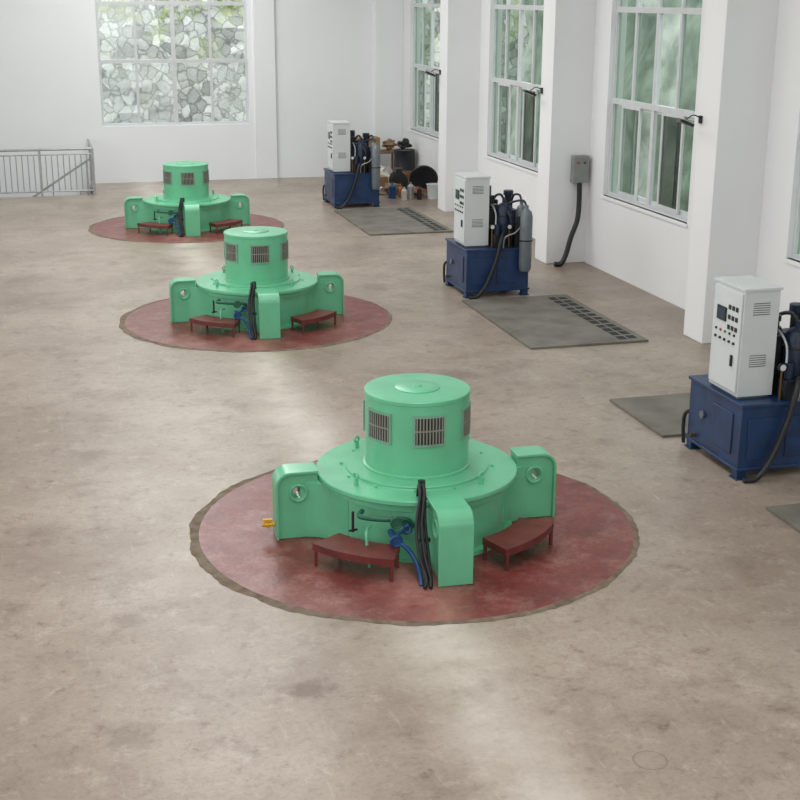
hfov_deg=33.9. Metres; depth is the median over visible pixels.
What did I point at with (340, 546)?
step
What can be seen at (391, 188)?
can
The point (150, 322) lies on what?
pad
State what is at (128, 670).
floor
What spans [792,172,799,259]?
window
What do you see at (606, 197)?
trim
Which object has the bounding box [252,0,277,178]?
trim
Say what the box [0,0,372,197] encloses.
wall
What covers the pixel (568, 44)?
pillar
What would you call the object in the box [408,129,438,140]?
trim
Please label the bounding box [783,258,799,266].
trim
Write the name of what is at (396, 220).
trench cover
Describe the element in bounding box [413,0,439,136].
window
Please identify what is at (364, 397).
vent
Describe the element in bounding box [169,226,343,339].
hydro generator
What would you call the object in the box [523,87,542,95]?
floodlight
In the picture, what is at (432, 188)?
plastic bucket
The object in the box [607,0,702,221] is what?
window
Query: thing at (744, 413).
unit
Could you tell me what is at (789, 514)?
trench cover
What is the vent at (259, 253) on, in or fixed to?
attached to the hydro generator at (256, 286)
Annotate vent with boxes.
[163,170,171,184]
[180,172,194,185]
[202,169,208,184]
[225,241,237,263]
[250,244,269,263]
[280,239,288,261]
[363,397,364,430]
[368,407,390,445]
[413,414,445,447]
[461,400,470,439]
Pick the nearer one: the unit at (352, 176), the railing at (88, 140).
the unit at (352, 176)
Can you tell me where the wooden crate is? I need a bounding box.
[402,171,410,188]
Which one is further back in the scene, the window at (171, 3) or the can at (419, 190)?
the window at (171, 3)
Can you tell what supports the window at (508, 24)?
in the wall at (649, 253)
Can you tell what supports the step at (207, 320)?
on the pad at (150, 322)
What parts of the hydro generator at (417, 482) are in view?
support arm, level rod, flange plate, support arm, support arm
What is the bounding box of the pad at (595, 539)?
[189,460,639,625]
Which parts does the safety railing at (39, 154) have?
post, handrail, post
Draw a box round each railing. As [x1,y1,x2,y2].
[0,147,95,196]
[87,139,92,187]
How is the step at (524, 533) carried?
on the pad at (595, 539)
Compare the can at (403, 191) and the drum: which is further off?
the drum
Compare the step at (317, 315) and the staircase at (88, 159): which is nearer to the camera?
the step at (317, 315)
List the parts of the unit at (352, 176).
door, oil tank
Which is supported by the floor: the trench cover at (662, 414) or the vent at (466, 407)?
the trench cover at (662, 414)
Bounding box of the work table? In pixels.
[380,149,393,171]
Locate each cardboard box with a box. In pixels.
[356,136,379,146]
[380,175,387,191]
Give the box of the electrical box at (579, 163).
[554,155,588,266]
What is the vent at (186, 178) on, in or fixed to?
attached to the hydro generator at (186, 202)
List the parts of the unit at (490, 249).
door, oil tank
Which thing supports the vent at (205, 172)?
attached to the hydro generator at (186, 202)
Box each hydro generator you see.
[124,161,249,236]
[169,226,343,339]
[262,373,556,588]
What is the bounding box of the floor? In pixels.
[0,177,799,799]
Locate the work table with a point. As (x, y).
(382, 151)
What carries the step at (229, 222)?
on the pit cover
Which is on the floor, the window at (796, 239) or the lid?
the lid
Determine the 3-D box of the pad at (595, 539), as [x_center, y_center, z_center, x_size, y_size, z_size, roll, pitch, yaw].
[0.120,1.120,11.825,4.016,0.014,3.986,-4,18,-15]
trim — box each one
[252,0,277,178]
[373,0,402,168]
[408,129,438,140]
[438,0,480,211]
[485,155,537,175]
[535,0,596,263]
[600,195,687,227]
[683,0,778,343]
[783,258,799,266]
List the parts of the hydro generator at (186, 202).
support arm, flange plate, support arm, support arm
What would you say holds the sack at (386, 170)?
on the floor
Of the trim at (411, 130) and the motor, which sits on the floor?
the motor
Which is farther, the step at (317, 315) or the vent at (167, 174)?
the vent at (167, 174)
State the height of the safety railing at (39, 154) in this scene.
1.128 m
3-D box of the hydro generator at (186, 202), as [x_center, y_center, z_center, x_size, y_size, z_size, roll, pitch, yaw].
[-4.417,-4.217,27.003,2.027,1.317,2.256,10,19,28]
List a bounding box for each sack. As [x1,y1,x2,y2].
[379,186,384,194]
[380,165,392,177]
[382,139,397,150]
[384,183,400,193]
[397,138,411,148]
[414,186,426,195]
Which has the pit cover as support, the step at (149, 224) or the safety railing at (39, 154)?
the step at (149, 224)
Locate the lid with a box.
[409,165,437,191]
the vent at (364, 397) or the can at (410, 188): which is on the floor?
the can at (410, 188)
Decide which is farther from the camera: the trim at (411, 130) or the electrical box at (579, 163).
the trim at (411, 130)
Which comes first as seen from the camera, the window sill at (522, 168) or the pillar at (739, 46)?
the pillar at (739, 46)
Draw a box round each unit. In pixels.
[322,120,380,208]
[443,172,532,299]
[681,275,799,482]
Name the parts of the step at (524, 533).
leg, leg, leg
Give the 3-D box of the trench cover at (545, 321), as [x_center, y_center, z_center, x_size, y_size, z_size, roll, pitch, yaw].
[2.207,-1.186,19.382,1.740,0.031,3.030,-4,18,-15]
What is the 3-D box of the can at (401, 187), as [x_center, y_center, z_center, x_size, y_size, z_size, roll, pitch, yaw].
[0.030,-4.979,31.328,0.140,0.290,0.140,-4,18,-15]
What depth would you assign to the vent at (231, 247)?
18.84 m
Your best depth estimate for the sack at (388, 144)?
34.12 m
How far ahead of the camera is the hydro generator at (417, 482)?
11.22 m
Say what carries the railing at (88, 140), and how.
on the floor
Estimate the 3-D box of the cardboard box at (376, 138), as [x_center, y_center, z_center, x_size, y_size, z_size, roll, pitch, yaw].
[-0.880,-6.610,33.983,0.680,0.360,0.500,-4,18,-15]
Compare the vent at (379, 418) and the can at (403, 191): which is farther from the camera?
the can at (403, 191)
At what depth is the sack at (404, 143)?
33.45 m
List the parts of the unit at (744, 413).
door, handle, oil tank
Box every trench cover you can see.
[334,207,453,235]
[462,294,648,349]
[610,393,689,437]
[766,503,799,532]
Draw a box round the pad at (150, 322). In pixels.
[119,295,391,352]
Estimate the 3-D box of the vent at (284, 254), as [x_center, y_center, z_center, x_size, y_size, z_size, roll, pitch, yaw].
[-1.667,-2.167,19.038,0.040,0.279,0.287,5,18,16]
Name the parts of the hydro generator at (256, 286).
support arm, flange plate, support arm, support arm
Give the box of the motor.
[389,167,407,189]
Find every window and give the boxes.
[95,0,248,125]
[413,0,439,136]
[490,0,543,170]
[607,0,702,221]
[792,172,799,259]
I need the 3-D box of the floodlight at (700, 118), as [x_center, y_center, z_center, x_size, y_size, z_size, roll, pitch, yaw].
[3.885,-3.747,17.627,0.339,0.164,0.120,-4,18,-15]
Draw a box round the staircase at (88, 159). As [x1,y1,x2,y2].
[32,158,91,196]
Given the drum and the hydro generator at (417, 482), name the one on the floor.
the drum
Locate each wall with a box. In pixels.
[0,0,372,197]
[403,0,799,327]
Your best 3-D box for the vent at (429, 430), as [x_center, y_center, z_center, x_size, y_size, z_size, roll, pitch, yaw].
[0.251,0.265,11.107,0.287,0.279,0.040,-4,17,-13]
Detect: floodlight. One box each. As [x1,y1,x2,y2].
[425,69,440,76]
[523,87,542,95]
[676,114,702,126]
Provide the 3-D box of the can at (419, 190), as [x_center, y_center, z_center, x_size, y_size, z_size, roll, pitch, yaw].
[0.457,-4.894,30.988,0.120,0.330,0.120,-4,18,-15]
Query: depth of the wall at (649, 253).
21.46 m
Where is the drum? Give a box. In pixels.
[393,148,414,170]
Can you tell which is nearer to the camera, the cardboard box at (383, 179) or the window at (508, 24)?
the window at (508, 24)
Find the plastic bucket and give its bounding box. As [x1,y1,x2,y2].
[426,183,437,199]
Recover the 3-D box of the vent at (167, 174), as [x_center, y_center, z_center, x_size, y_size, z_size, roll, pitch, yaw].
[-4.709,-4.505,26.646,0.156,0.279,0.252,-4,17,-13]
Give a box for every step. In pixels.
[137,221,172,235]
[189,315,240,337]
[209,219,242,233]
[291,309,336,333]
[312,533,399,581]
[482,517,553,570]
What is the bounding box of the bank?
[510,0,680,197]
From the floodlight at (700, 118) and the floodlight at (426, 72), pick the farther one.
the floodlight at (426, 72)
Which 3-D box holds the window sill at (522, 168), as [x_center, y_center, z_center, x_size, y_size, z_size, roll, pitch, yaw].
[2.308,-4.839,27.038,0.090,0.050,3.210,-4,18,-15]
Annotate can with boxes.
[388,182,395,198]
[398,185,403,197]
[401,187,406,199]
[407,182,413,198]
[417,185,421,199]
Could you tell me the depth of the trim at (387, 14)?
34.32 m
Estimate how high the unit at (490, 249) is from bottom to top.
1.886 m
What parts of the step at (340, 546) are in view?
leg, leg, leg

